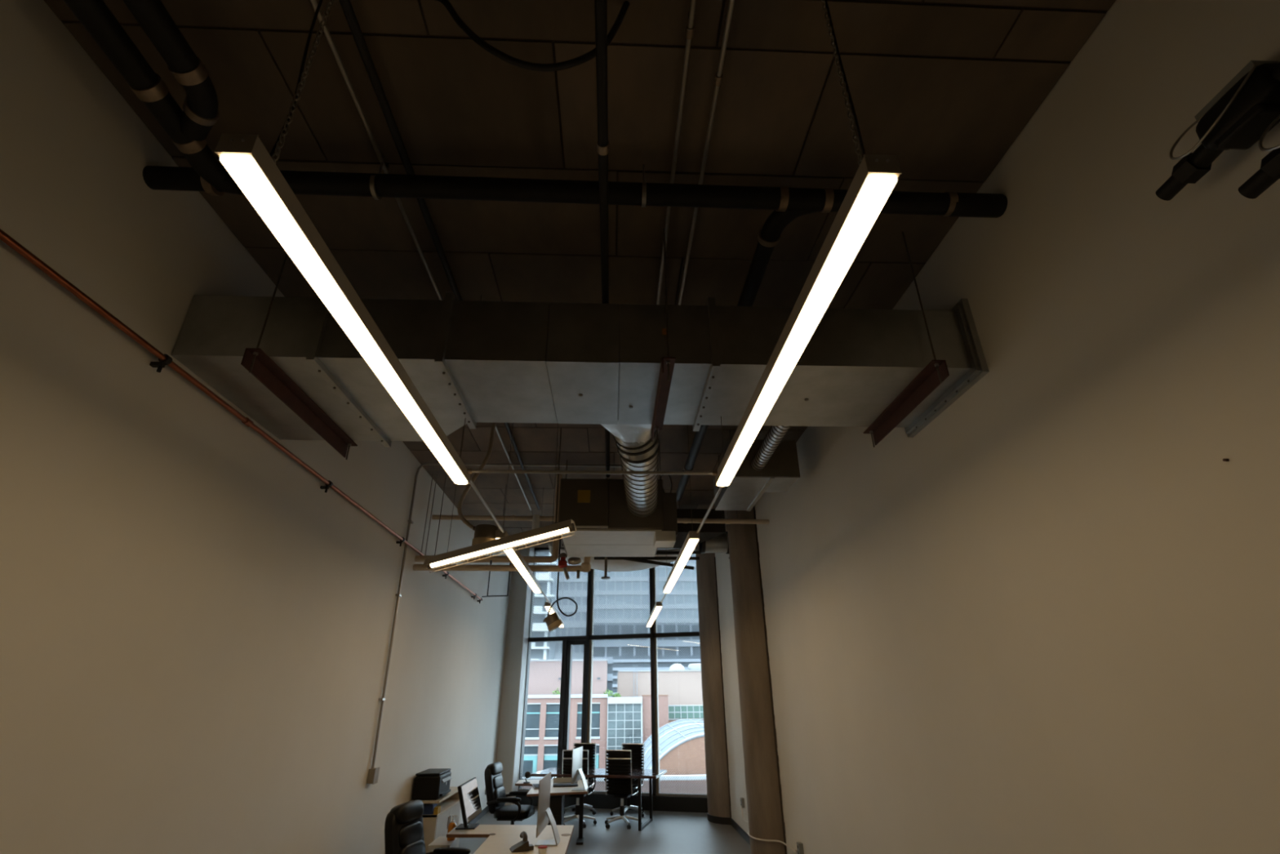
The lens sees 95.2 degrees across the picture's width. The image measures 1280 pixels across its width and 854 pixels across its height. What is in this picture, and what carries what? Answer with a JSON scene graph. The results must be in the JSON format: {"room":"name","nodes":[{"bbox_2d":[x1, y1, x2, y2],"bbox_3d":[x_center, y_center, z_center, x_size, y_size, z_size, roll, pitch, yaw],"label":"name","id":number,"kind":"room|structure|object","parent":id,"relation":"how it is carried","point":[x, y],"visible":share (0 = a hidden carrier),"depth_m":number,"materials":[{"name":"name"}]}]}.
{"room":"open-plan office","nodes":[
{"label":"open-plan office","id":0,"kind":"room"},
{"bbox_2d":[0,0,512,853],"bbox_3d":[-2.559,1.167,4.078,0.150,5.150,19.600,1,-25,-2],"label":"wall","id":1,"kind":"structure","parent":0,"point":[196,632],"depth_m":3.00,"materials":[{"name":"paint"}]},
{"bbox_2d":[0,228,482,603],"bbox_3d":[-2.370,-0.367,2.785,0.079,0.093,15.950,1,-25,-2],"label":"copper pipe","id":2,"kind":"object","parent":1,"relation":"attached to","point":[164,359],"visible":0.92,"depth_m":2.90,"materials":[{"name":"brown metal"}]},
{"bbox_2d":[366,767,379,784],"bbox_3d":[-2.541,3.328,5.590,0.065,0.130,0.165,1,-25,-2],"label":"junction box","id":3,"kind":"object","parent":1,"relation":"attached to","point":[373,773],"visible":0.95,"depth_m":5.53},
{"bbox_2d":[471,805,488,822],"bbox_3d":[-2.445,3.344,2.771,0.014,0.100,19.050,1,-25,-2],"label":"baseboard","id":4,"kind":"structure","parent":1,"relation":"attached to","point":[485,810],"depth_m":10.42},
{"bbox_2d":[371,462,621,768],"bbox_3d":[-1.339,1.855,6.238,2.489,3.100,0.120,1,-25,-2],"label":"conduit","id":5,"kind":"object","parent":1,"relation":"attached to","point":[410,521],"visible":0.94,"depth_m":6.35,"materials":[{"name":"metal"}]},
{"bbox_2d":[413,556,591,572],"bbox_3d":[-1.589,1.553,6.815,2.035,0.266,0.100,1,-25,-2],"label":"insulated pipe","id":6,"kind":"object","parent":1,"relation":"attached to","point":[585,566],"visible":0.83,"depth_m":6.75,"materials":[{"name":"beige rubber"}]},
{"bbox_2d":[558,552,581,579],"bbox_3d":[-0.816,1.625,6.789,0.270,0.308,0.124,14,-28,-28],"label":"valve","id":7,"kind":"object","parent":6,"relation":"attached to","point":[562,563],"visible":1,"depth_m":6.76,"materials":[{"name":"metal"}]},
{"bbox_2d":[44,0,1115,551],"bbox_3d":[-0.360,-0.896,5.170,4.590,0.922,19.950,1,-25,-2],"label":"ceiling","id":8,"kind":"structure","parent":0,"point":[946,88],"depth_m":2.85,"materials":[{"name":"concrete"}]},
{"bbox_2d":[240,253,357,459],"bbox_3d":[-1.987,-0.497,3.692,0.072,1.044,1.250,1,-25,-2],"label":"hanger","id":9,"kind":"object","parent":8,"relation":"hanging from","point":[256,362],"visible":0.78,"depth_m":3.33,"materials":[{"name":"red metal"}]},
{"bbox_2d":[214,0,481,484],"bbox_3d":[-1.039,-0.762,2.775,0.086,1.348,2.404,1,-25,-2],"label":"lamp","id":10,"kind":"object","parent":8,"relation":"hanging from","point":[255,171],"visible":0.99,"depth_m":1.78,"materials":[{"name":"paint"}]},
{"bbox_2d":[219,154,467,484],"bbox_3d":[-1.034,-0.154,2.495,0.078,0.008,2.387,1,-25,-2],"label":"diffuser","id":11,"kind":"object","parent":10,"relation":"attached to","point":[248,171],"depth_m":1.86,"materials":[{"name":"plastic"}]},
{"bbox_2d":[466,468,717,475],"bbox_3d":[-0.284,0.277,3.565,1.520,0.030,0.032,1,-25,-2],"label":"conduit","id":12,"kind":"object","parent":10,"relation":"attached to","point":[469,471],"visible":1,"depth_m":3.56,"materials":[{"name":"metal"}]},
{"bbox_2d":[309,0,531,510],"bbox_3d":[-1.285,-1.707,2.273,0.024,0.051,13.800,1,-25,-2],"label":"conduit","id":13,"kind":"object","parent":8,"relation":"attached to","point":[385,166],"visible":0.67,"depth_m":2.88,"materials":[{"name":"metal"}]},
{"bbox_2d":[338,0,540,510],"bbox_3d":[-1.153,-1.716,2.229,0.040,0.074,13.700,1,-25,-2],"label":"tube","id":14,"kind":"object","parent":8,"relation":"attached to","point":[346,5],"visible":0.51,"depth_m":2.82,"materials":[{"name":"grey metal"}]},
{"bbox_2d":[457,422,497,545],"bbox_3d":[-1.386,0.380,5.184,0.370,1.390,0.210,1,-25,-2],"label":"cable","id":15,"kind":"object","parent":8,"relation":"hanging from","point":[482,532],"visible":0.67,"depth_m":4.96,"materials":[{"name":"brown metal"}]},
{"bbox_2d":[414,474,562,562],"bbox_3d":[-1.787,1.087,7.055,1.650,1.093,0.076,1,-25,-2],"label":"insulated pipe","id":16,"kind":"object","parent":8,"relation":"hanging from","point":[419,558],"visible":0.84,"depth_m":6.83,"materials":[{"name":"metal"}]},
{"bbox_2d":[481,553,511,597],"bbox_3d":[-2.536,2.550,10.370,0.448,0.950,0.138,10,-27,-21],"label":"frame","id":17,"kind":"object","parent":8,"relation":"hanging from","point":[491,553],"visible":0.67,"depth_m":10.25,"materials":[{"name":"black metal"}]},
{"bbox_2d":[422,424,577,573],"bbox_3d":[-1.044,0.266,4.600,1.172,1.679,0.136,-7,-26,13],"label":"lamp","id":18,"kind":"object","parent":8,"relation":"hanging from","point":[561,528],"visible":0.98,"depth_m":4.29,"materials":[{"name":"paint"}]},
{"bbox_2d":[494,422,543,592],"bbox_3d":[-1.212,0.876,6.308,0.086,1.348,2.729,1,-25,-2],"label":"lamp","id":19,"kind":"object","parent":8,"relation":"hanging from","point":[515,557],"visible":0.84,"depth_m":5.78,"materials":[{"name":"paint"}]},
{"bbox_2d":[469,476,505,533],"bbox_3d":[-1.092,0.587,4.209,0.032,0.030,1.340,1,-25,-2],"label":"conduit","id":20,"kind":"object","parent":19,"relation":"attached to","point":[503,531],"visible":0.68,"depth_m":4.12,"materials":[{"name":"metal"}]},
{"bbox_2d":[495,537,540,592],"bbox_3d":[-1.207,1.484,6.027,0.078,0.008,2.712,1,-25,-2],"label":"diffuser","id":21,"kind":"object","parent":19,"relation":"attached to","point":[514,557],"depth_m":5.95,"materials":[{"name":"plastic"}]},
{"bbox_2d":[434,0,629,71],"bbox_3d":[-0.461,-1.521,2.250,0.844,0.444,0.025,1,-25,-2],"label":"cable loop","id":22,"kind":"object","parent":8,"relation":"hanging from","point":[566,64],"visible":0.91,"depth_m":2.19,"materials":[{"name":"black rubber"}]},
{"bbox_2d":[544,520,564,626],"bbox_3d":[-1.388,2.191,9.987,0.086,2.058,2.639,1,-25,-2],"label":"lamp","id":23,"kind":"object","parent":8,"relation":"hanging from","point":[547,605],"visible":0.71,"depth_m":8.80,"materials":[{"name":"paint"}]},
{"bbox_2d":[545,606,564,626],"bbox_3d":[-1.380,3.121,9.557,0.078,0.008,2.622,1,-25,-2],"label":"diffuser","id":24,"kind":"object","parent":23,"relation":"attached to","point":[552,611],"depth_m":8.88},
{"bbox_2d":[542,535,577,631],"bbox_3d":[-1.071,1.918,8.106,0.453,1.729,0.200,1,-25,-2],"label":"can","id":25,"kind":"object","parent":8,"relation":"hanging from","point":[553,621],"visible":0.93,"depth_m":7.79,"materials":[{"name":"brown metal"}]},
{"bbox_2d":[142,156,1007,217],"bbox_3d":[-0.261,-1.253,2.996,4.291,0.283,0.122,1,-25,-2],"label":"drain pipe","id":26,"kind":"object","parent":8,"relation":"hanging from","point":[378,186],"visible":0.94,"depth_m":2.93,"materials":[{"name":"black metal"}]},
{"bbox_2d":[675,208,821,501],"bbox_3d":[0.700,-0.132,5.254,0.299,0.127,5.051,1,-25,-2],"label":"branch","id":27,"kind":"object","parent":26,"relation":"attached to","point":[769,236],"visible":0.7,"depth_m":3.42,"materials":[{"name":"black metal"}]},
{"bbox_2d":[171,292,989,447],"bbox_3d":[-0.299,-0.292,3.669,4.285,0.480,1.172,1,-25,-2],"label":"duct","id":28,"kind":"object","parent":8,"relation":"hanging from","point":[495,362],"visible":0.96,"depth_m":3.23,"materials":[{"name":"metal"}]},
{"bbox_2d":[431,484,768,529],"bbox_3d":[-0.486,1.040,7.540,4.291,0.620,0.115,1,-25,-2],"label":"insulated pipe","id":29,"kind":"object","parent":8,"relation":"hanging from","point":[535,518],"visible":0.71,"depth_m":7.43,"materials":[{"name":"metal"}]},
{"bbox_2d":[594,0,610,572],"bbox_3d":[-0.196,-0.991,3.346,0.052,0.465,16.250,1,-25,-2],"label":"pipe","id":30,"kind":"object","parent":8,"relation":"hanging from","point":[600,6],"visible":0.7,"depth_m":2.42,"materials":[{"name":"black metal"}]},
{"bbox_2d":[548,545,680,571],"bbox_3d":[-0.356,2.245,9.865,2.300,0.358,0.840,1,-25,-2],"label":"wrap","id":31,"kind":"object","parent":30,"relation":"hanging from","point":[612,565],"visible":0.31,"depth_m":9.62,"materials":[{"name":"metal"}]},
{"bbox_2d":[594,556,699,559],"bbox_3d":[0.116,2.110,9.410,1.704,0.072,0.052,2,-25,-6],"label":"pipe","id":32,"kind":"object","parent":30,"relation":"hanging from","point":[595,557],"visible":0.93,"depth_m":9.40,"materials":[{"name":"metal"}]},
{"bbox_2d":[613,556,693,569],"bbox_3d":[0.220,2.155,9.306,1.269,0.241,0.052,0,-25,0],"label":"stud","id":33,"kind":"object","parent":32,"relation":"attached to","point":[617,557],"visible":0.86,"depth_m":9.30,"materials":[{"name":"metal"}]},
{"bbox_2d":[656,551,700,554],"bbox_3d":[0.005,2.041,9.448,1.981,0.092,0.052,1,-25,-2],"label":"stud","id":34,"kind":"object","parent":30,"relation":"attached to","point":[659,552],"visible":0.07,"depth_m":9.46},
{"bbox_2d":[554,427,677,556],"bbox_3d":[-0.258,0.752,6.234,1.175,1.200,1.166,1,-25,-2],"label":"air conditioning unit","id":35,"kind":"object","parent":8,"relation":"hanging from","point":[605,524],"visible":0.89,"depth_m":5.63,"materials":[{"name":"grey metal"}]},
{"bbox_2d":[613,430,659,517],"bbox_3d":[0.003,0.355,4.884,0.347,0.372,1.700,-2,-25,2],"label":"spiral duct","id":36,"kind":"object","parent":35,"relation":"attached to","point":[641,491],"visible":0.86,"depth_m":4.57,"materials":[{"name":"metal"}]},
{"bbox_2d":[646,549,662,626],"bbox_3d":[0.212,2.210,10.056,0.086,2.058,2.639,1,-25,-2],"label":"lamp","id":37,"kind":"object","parent":8,"relation":"hanging from","point":[657,606],"visible":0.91,"depth_m":9.20,"materials":[{"name":"paint"}]},
{"bbox_2d":[646,606,662,626],"bbox_3d":[0.220,3.140,9.627,0.078,0.008,2.622,1,-25,-2],"label":"diffuser","id":38,"kind":"object","parent":37,"relation":"attached to","point":[655,611],"depth_m":9.40,"materials":[{"name":"plastic"}]},
{"bbox_2d":[651,228,675,444],"bbox_3d":[0.128,-0.537,3.643,0.072,1.044,0.900,1,-25,-2],"label":"hanger","id":39,"kind":"object","parent":8,"relation":"hanging from","point":[667,366],"visible":0.84,"depth_m":3.34,"materials":[{"name":"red metal"}]},
{"bbox_2d":[656,0,696,304],"bbox_3d":[0.156,-1.173,3.448,0.032,0.056,16.250,1,-25,-2],"label":"conduit","id":40,"kind":"object","parent":8,"relation":"attached to","point":[690,28],"visible":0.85,"depth_m":2.75,"materials":[{"name":"metal"}]},
{"bbox_2d":[662,425,699,592],"bbox_3d":[0.387,0.895,6.377,0.086,1.348,2.729,1,-25,-2],"label":"lamp","id":41,"kind":"object","parent":8,"relation":"hanging from","point":[691,540],"visible":0.9,"depth_m":5.54,"materials":[{"name":"paint"}]},
{"bbox_2d":[663,538,698,592],"bbox_3d":[0.393,1.503,6.097,0.078,0.008,2.712,1,-25,-2],"label":"diffuser","id":42,"kind":"object","parent":41,"relation":"attached to","point":[691,544],"depth_m":5.74,"materials":[{"name":"plastic"}]},
{"bbox_2d":[695,486,723,534],"bbox_3d":[0.507,0.606,4.279,0.032,0.030,1.340,1,-25,-2],"label":"conduit","id":43,"kind":"object","parent":41,"relation":"attached to","point":[697,532],"visible":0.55,"depth_m":4.24,"materials":[{"name":"metal"}]},
{"bbox_2d":[659,501,725,548],"bbox_3d":[0.712,1.351,8.329,0.628,0.540,1.069,5,-25,-12],"label":"duct","id":44,"kind":"object","parent":8,"relation":"hanging from","point":[708,531],"visible":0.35,"depth_m":7.89,"materials":[{"name":"metal"}]},
{"bbox_2d":[657,0,734,432],"bbox_3d":[0.309,-1.171,3.454,0.032,0.056,16.250,1,-25,-2],"label":"conduit","id":45,"kind":"object","parent":8,"relation":"attached to","point":[717,82],"visible":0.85,"depth_m":2.77,"materials":[{"name":"metal"}]},
{"bbox_2d":[698,531,729,559],"bbox_3d":[1.168,1.728,9.021,0.480,0.650,0.340,1,-25,-2],"label":"duct","id":46,"kind":"object","parent":8,"relation":"hanging from","point":[718,544],"visible":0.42,"depth_m":8.86,"materials":[{"name":"metal"}]},
{"bbox_2d":[712,429,799,511],"bbox_3d":[1.181,0.426,6.216,0.650,0.645,1.120,1,-25,-2],"label":"duct","id":47,"kind":"object","parent":8,"relation":"hanging from","point":[748,485],"visible":0.66,"depth_m":5.72,"materials":[{"name":"metal"}]},
{"bbox_2d":[751,426,791,471],"bbox_3d":[1.165,-0.002,4.846,0.143,0.142,1.806,0,-25,-2],"label":"spiral duct","id":48,"kind":"object","parent":47,"relation":"attached to","point":[774,437],"visible":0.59,"depth_m":5.12,"materials":[{"name":"metal"}]},
{"bbox_2d":[714,0,901,486],"bbox_3d":[0.560,-0.743,2.845,0.086,1.348,2.404,1,-25,-2],"label":"lamp","id":49,"kind":"object","parent":8,"relation":"hanging from","point":[875,178],"visible":0.99,"depth_m":1.86,"materials":[{"name":"paint"}]},
{"bbox_2d":[716,174,897,486],"bbox_3d":[0.566,-0.135,2.565,0.078,0.008,2.387,1,-25,-2],"label":"diffuser","id":50,"kind":"object","parent":49,"relation":"attached to","point":[873,192],"depth_m":1.94,"materials":[{"name":"plastic"}]},
{"bbox_2d":[863,231,949,447],"bbox_3d":[1.566,-0.521,3.705,0.072,1.044,0.940,1,-25,-2],"label":"hanger","id":51,"kind":"object","parent":8,"relation":"hanging from","point":[936,371],"visible":0.86,"depth_m":3.42,"materials":[{"name":"red metal"}]},
{"bbox_2d":[458,805,751,853],"bbox_3d":[-0.320,3.573,3.044,4.590,0.120,19.850,1,-25,-2],"label":"floor","id":52,"kind":"structure","parent":0,"point":[668,832],"depth_m":8.90,"materials":[{"name":"concrete"}]},
{"bbox_2d":[384,800,471,853],"bbox_3d":[-1.830,3.890,5.099,0.763,1.055,0.689,-5,-25,9],"label":"chair","id":53,"kind":"object","parent":52,"relation":"on","point":[403,824],"visible":1,"depth_m":5.19,"materials":[{"name":"black leather"}]},
{"bbox_2d":[399,821,422,847],"bbox_3d":[-2.072,3.659,5.252,0.110,0.171,0.400,-5,-25,9],"label":"cushion","id":54,"kind":"object","parent":53,"relation":"on","point":[411,833],"depth_m":5.21,"materials":[{"name":"black leather"}]},
{"bbox_2d":[399,840,426,853],"bbox_3d":[-2.021,3.816,5.170,0.131,0.244,0.420,-5,-25,9],"label":"lumbar cushion","id":55,"kind":"object","parent":53,"relation":"on","point":[411,846],"depth_m":5.17,"materials":[{"name":"black leather"}]},
{"bbox_2d":[410,786,460,852],"bbox_3d":[-2.469,4.885,6.998,0.340,0.858,1.210,1,-25,-2],"label":"storage cabinet","id":56,"kind":"object","parent":52,"relation":"on","point":[435,826],"visible":0.45,"depth_m":6.83,"materials":[{"name":"wood"}]},
{"bbox_2d":[422,803,437,814],"bbox_3d":[-2.462,4.392,6.741,0.190,0.095,0.190,1,-25,-2],"label":"carton","id":57,"kind":"object","parent":56,"relation":"on","point":[428,808],"visible":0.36,"depth_m":6.66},
{"bbox_2d":[412,768,451,799],"bbox_3d":[-2.458,4.254,6.977,0.325,0.268,0.540,1,-25,-2],"label":"printer","id":58,"kind":"object","parent":56,"relation":"on","point":[430,784],"visible":1,"depth_m":6.76,"materials":[{"name":"black plastic"}]},
{"bbox_2d":[439,788,450,795],"bbox_3d":[-2.325,4.339,6.944,0.060,0.025,0.400,1,-25,-2],"label":"tray","id":59,"kind":"object","parent":58,"relation":"on","point":[442,792],"depth_m":6.89,"materials":[{"name":"black plastic"}]},
{"bbox_2d":[422,799,459,817],"bbox_3d":[-2.474,4.631,7.118,0.325,0.020,1.175,1,-25,-2],"label":"shelf","id":60,"kind":"object","parent":56,"relation":"attached to","point":[447,805],"depth_m":7.18,"materials":[{"name":"wood"}]},
{"bbox_2d":[426,835,459,852],"bbox_3d":[-1.991,4.482,5.830,0.215,0.600,0.428,1,-25,-2],"label":"pedestal","id":61,"kind":"object","parent":52,"relation":"on","point":[442,841],"visible":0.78,"depth_m":5.86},
{"bbox_2d":[447,814,457,840],"bbox_3d":[-1.932,4.119,6.017,0.080,0.213,0.079,1,-25,-2],"label":"pump bottle","id":62,"kind":"object","parent":61,"relation":"on","point":[452,824],"visible":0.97,"depth_m":5.99,"materials":[{"name":"orange plastic"}]},
{"bbox_2d":[484,761,534,824],"bbox_3d":[-1.841,5.412,8.384,0.763,1.055,0.689,-3,-25,5],"label":"chair","id":63,"kind":"object","parent":52,"relation":"on","point":[496,797],"visible":0.87,"depth_m":8.28,"materials":[{"name":"black leather"}]},
{"bbox_2d":[493,774,503,789],"bbox_3d":[-2.085,5.174,8.522,0.110,0.171,0.400,-3,-25,5],"label":"cushion","id":64,"kind":"object","parent":63,"relation":"on","point":[498,783],"depth_m":8.46,"materials":[{"name":"black leather"}]},
{"bbox_2d":[493,786,506,807],"bbox_3d":[-2.034,5.333,8.443,0.131,0.244,0.420,-3,-25,5],"label":"lumbar cushion","id":65,"kind":"object","parent":63,"relation":"on","point":[499,791],"depth_m":8.36,"materials":[{"name":"black leather"}]},
{"bbox_2d":[445,824,573,853],"bbox_3d":[-1.220,3.985,4.944,1.193,0.745,2.028,1,-25,-2],"label":"desk","id":66,"kind":"object","parent":52,"relation":"on","point":[500,837],"visible":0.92,"depth_m":5.47,"materials":[{"name":"white laminate"}]},
{"bbox_2d":[454,777,482,829],"bbox_3d":[-1.730,3.830,5.951,0.190,0.395,0.720,1,-25,-2],"label":"monitor","id":67,"kind":"object","parent":66,"relation":"on","point":[468,794],"visible":1,"depth_m":5.85,"materials":[{"name":"black plastic"}]},
{"bbox_2d":[509,831,533,852],"bbox_3d":[-1.003,3.523,4.983,0.188,0.128,0.189,8,-26,-18],"label":"desk phone","id":68,"kind":"object","parent":66,"relation":"on","point":[523,845],"visible":1,"depth_m":4.93,"materials":[{"name":"brown plastic"}]},
{"bbox_2d":[534,771,559,845],"bbox_3d":[-0.819,3.444,5.278,0.198,0.516,0.650,-1,-25,0],"label":"computer","id":69,"kind":"object","parent":66,"relation":"on","point":[544,814],"visible":1,"depth_m":5.17,"materials":[{"name":"metal"}]},
{"bbox_2d":[496,547,528,804],"bbox_3d":[-2.734,5.173,12.721,0.345,5.150,0.550,1,-25,-2],"label":"column","id":70,"kind":"object","parent":52,"relation":"on","point":[509,696],"visible":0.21,"depth_m":12.36,"materials":[{"name":"paint"}]},
{"bbox_2d":[510,547,534,804],"bbox_3d":[-2.507,5.155,12.686,0.105,5.150,0.450,1,-25,-2],"label":"trim","id":71,"kind":"structure","parent":70,"relation":"attached to","point":[516,767],"depth_m":12.38,"materials":[{"name":"white"}]},
{"bbox_2d":[515,779,587,844],"bbox_3d":[-1.314,5.608,8.441,1.128,0.740,1.578,1,-25,-2],"label":"desk","id":72,"kind":"object","parent":52,"relation":"on","point":[557,794],"visible":0.44,"depth_m":8.20,"materials":[{"name":"white laminate"}]},
{"bbox_2d":[552,777,577,786],"bbox_3d":[-1.100,5.235,8.629,0.360,0.088,0.279,3,-25,-8],"label":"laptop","id":73,"kind":"object","parent":72,"relation":"on","point":[560,781],"visible":0.98,"depth_m":8.68,"materials":[{"name":"black plastic"}]},
{"bbox_2d":[570,746,588,790],"bbox_3d":[-0.846,4.852,8.315,0.198,0.516,0.650,-3,-25,6],"label":"computer","id":74,"kind":"object","parent":72,"relation":"on","point":[577,773],"visible":1,"depth_m":8.22,"materials":[{"name":"metal"}]},
{"bbox_2d":[560,749,596,827],"bbox_3d":[-1.048,6.098,9.949,0.638,1.113,0.643,-4,-25,6],"label":"office chair","id":75,"kind":"object","parent":52,"relation":"on","point":[568,753],"visible":0.34,"depth_m":9.81,"materials":[{"name":"leather"}]},
{"bbox_2d":[564,742,595,814],"bbox_3d":[-1.104,6.538,10.898,0.638,1.113,0.643,-3,-25,5],"label":"office chair","id":76,"kind":"object","parent":52,"relation":"on","point":[589,746],"visible":0.2,"depth_m":11.24,"materials":[{"name":"black metal"}]},
{"bbox_2d":[530,767,666,831],"bbox_3d":[-0.687,6.288,9.938,2.170,0.755,0.930,-6,-25,12],"label":"conference table","id":77,"kind":"object","parent":52,"relation":"on","point":[642,774],"visible":0.74,"depth_m":9.81,"materials":[{"name":"white wood"}]},
{"bbox_2d":[604,749,638,828],"bbox_3d":[-0.297,6.048,9.854,0.638,1.113,0.643,-5,-25,11],"label":"office chair","id":78,"kind":"object","parent":52,"relation":"on","point":[618,762],"visible":0.8,"depth_m":9.68,"materials":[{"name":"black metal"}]},
{"bbox_2d":[609,742,644,817],"bbox_3d":[-0.214,6.439,10.701,0.638,1.113,0.643,-7,-26,14],"label":"office chair","id":79,"kind":"object","parent":52,"relation":"on","point":[637,748],"visible":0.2,"depth_m":11.01,"materials":[{"name":"leather"}]},
{"bbox_2d":[695,547,731,824],"bbox_3d":[1.569,4.368,11.063,0.864,5.150,0.879,1,-25,-2],"label":"concrete column","id":80,"kind":"structure","parent":52,"relation":"on","point":[719,811],"depth_m":10.54,"materials":[{"name":"concrete"}]},
{"bbox_2d":[725,506,786,853],"bbox_3d":[1.725,3.240,7.787,0.864,4.440,0.879,1,-25,-2],"label":"concrete column","id":81,"kind":"structure","parent":52,"relation":"on","point":[762,768],"depth_m":7.42,"materials":[{"name":"concrete"}]},
{"bbox_2d":[740,805,797,853],"bbox_3d":[1.444,5.079,7.360,0.330,0.165,2.829,1,-25,-2],"label":"cable","id":82,"kind":"object","parent":81,"relation":"attached to","point":[748,834],"visible":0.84,"depth_m":6.71,"materials":[{"name":"plastic"}]},
{"bbox_2d":[715,0,1279,853],"bbox_3d":[1.907,0.935,3.659,0.150,5.150,18.250,1,-25,-2],"label":"wall","id":83,"kind":"structure","parent":0,"point":[1043,617],"depth_m":2.54,"materials":[{"name":"paint"}]},
{"bbox_2d":[515,547,707,812],"bbox_3d":[-0.549,4.951,12.282,4.020,5.150,0.280,-7,-26,14],"label":"window","id":84,"kind":"structure","parent":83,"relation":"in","point":[669,802],"depth_m":12.36,"materials":[{"name":"glass"}]},
{"bbox_2d":[730,817,750,844],"bbox_3d":[1.848,3.194,2.526,0.014,0.100,18.100,1,-25,-2],"label":"baseboard","id":85,"kind":"structure","parent":83,"relation":"attached to","point":[733,823],"depth_m":8.91,"materials":[{"name":"rubber"}]},
{"bbox_2d":[1155,60,1279,200],"bbox_3d":[1.849,-1.250,1.161,0.231,0.255,1.902,1,-25,-2],"label":"valve","id":86,"kind":"object","parent":83,"relation":"attached to","point":[1237,117],"visible":1,"depth_m":1.74,"materials":[{"name":"black metal"}]},
{"bbox_2d":[1238,115,1279,199],"bbox_3d":[1.860,-1.152,0.896,0.231,0.255,1.902,1,-25,-2],"label":"valve","id":87,"kind":"object","parent":83,"relation":"attached to","point":[1268,173],"visible":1,"depth_m":1.66,"materials":[{"name":"black metal"}]},
{"bbox_3d":[0.097,-2.957,-4.775,4.590,5.150,0.150,1,-25,-2],"label":"wall","id":88,"kind":"structure","parent":0,"visible":0},
{"bbox_2d":[62,0,243,195],"bbox_3d":[-1.877,-2.821,-0.575,0.164,0.146,7.754,1,-25,-2],"label":"pipe","id":89,"kind":"object","parent":88,"relation":"attached to","point":[95,15],"visible":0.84,"depth_m":2.39,"materials":[{"name":"black metal"}]},
{"bbox_2d":[122,0,219,141],"bbox_3d":[-1.743,-2.888,-0.711,0.262,0.151,7.439,1,-25,-2],"label":"pipe","id":90,"kind":"object","parent":88,"relation":"attached to","point":[201,112],"visible":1,"depth_m":2.32,"materials":[{"name":"black metal"}]},
{"label":"outside","id":91,"kind":"structure","parent":0,"visible":0},
{"bbox_3d":[-5.322,68.026,103.909,300.000,0.200,214.000,1,-25,-2],"label":"ground","id":92,"kind":"structure","parent":91,"visible":0},
{"bbox_2d":[530,551,558,659],"bbox_3d":[-22.785,28.768,116.625,13.300,82.000,14.400,1,-25,-2],"label":"apartment tower","id":93,"kind":"structure","parent":92,"relation":"on","point":[553,656],"depth_m":108.42,"materials":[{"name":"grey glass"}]},
{"bbox_2d":[528,658,608,694],"bbox_3d":[-11.561,38.094,65.570,15.500,21.980,8.100,1,-25,-2],"label":"block","id":94,"kind":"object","parent":92,"relation":"on","point":[575,688],"visible":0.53,"depth_m":65.90,"materials":[{"name":"stone"}]},
{"bbox_2d":[554,564,587,658],"bbox_3d":[-16.080,42.527,141.688,8.040,78.000,14.000,1,-25,-2],"label":"tower block","id":95,"kind":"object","parent":92,"relation":"on","point":[557,654],"visible":0.02,"depth_m":134.27,"materials":[{"name":"concrete"}]},
{"bbox_2d":[522,693,640,777],"bbox_3d":[-8.066,36.637,58.114,21.800,18.300,5.150,1,-25,-2],"label":"brick building","id":96,"kind":"structure","parent":92,"relation":"on","point":[542,723],"depth_m":58.62,"materials":[{"name":"pink brick"}]},
{"bbox_2d":[522,773,706,794],"bbox_3d":[-0.879,28.826,35.414,30.000,13.280,0.700,1,-25,-2],"label":"parapet","id":97,"kind":"object","parent":92,"relation":"on","point":[703,775],"visible":0.02,"depth_m":37.95,"materials":[{"name":"stone"}]},
{"bbox_2d":[606,696,642,767],"bbox_3d":[-1.473,35.821,56.140,3.540,18.020,1.200,1,-25,-2],"label":"bay","id":98,"kind":"object","parent":92,"relation":"on","point":[624,726],"visible":0.35,"depth_m":58.70,"materials":[{"name":"glass"}]},
{"bbox_2d":[594,554,698,625],"bbox_3d":[8.431,51.808,171.686,51.440,86.000,14.000,1,-25,-2],"label":"tower block","id":99,"kind":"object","parent":92,"relation":"on","point":[691,554],"visible":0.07,"depth_m":165.48,"materials":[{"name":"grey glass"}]},
{"bbox_2d":[593,624,700,697],"bbox_3d":[11.903,58.761,122.290,44.640,31.800,14.000,1,-25,-2],"label":"office block","id":100,"kind":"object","parent":92,"relation":"on","point":[609,681],"visible":0.02,"depth_m":120.57,"materials":[{"name":"concrete"}]},
{"bbox_2d":[641,694,668,743],"bbox_3d":[1.631,35.891,56.563,2.700,18.200,0.650,1,-25,-2],"label":"annex","id":101,"kind":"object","parent":92,"relation":"on","point":[646,699],"visible":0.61,"depth_m":59.41,"materials":[{"name":"concrete"}]},
{"bbox_2d":[612,655,700,697],"bbox_3d":[11.199,52.056,98.884,31.900,24.300,14.000,1,-25,-2],"label":"office block","id":102,"kind":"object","parent":92,"relation":"on","point":[615,685],"visible":0.06,"depth_m":96.95,"materials":[{"name":"concrete"}]},
{"bbox_2d":[617,669,702,704],"bbox_3d":[11.799,41.788,72.725,29.320,20.930,14.100,1,-25,-2],"label":"block","id":103,"kind":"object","parent":92,"relation":"on","point":[677,695],"visible":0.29,"depth_m":69.71,"materials":[{"name":"stone"}]},
{"bbox_2d":[641,718,706,774],"bbox_3d":[5.838,32.990,47.858,13.400,16.082,10.160,1,-25,-2],"label":"vaulted hall","id":104,"kind":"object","parent":92,"relation":"on","point":[682,741],"visible":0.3,"depth_m":46.08,"materials":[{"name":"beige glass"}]},
{"bbox_2d":[668,704,703,723],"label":"window","id":105,"kind":"structure","parent":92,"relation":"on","point":[676,712],"depth_m":63.15,"materials":[{"name":"green glass"}]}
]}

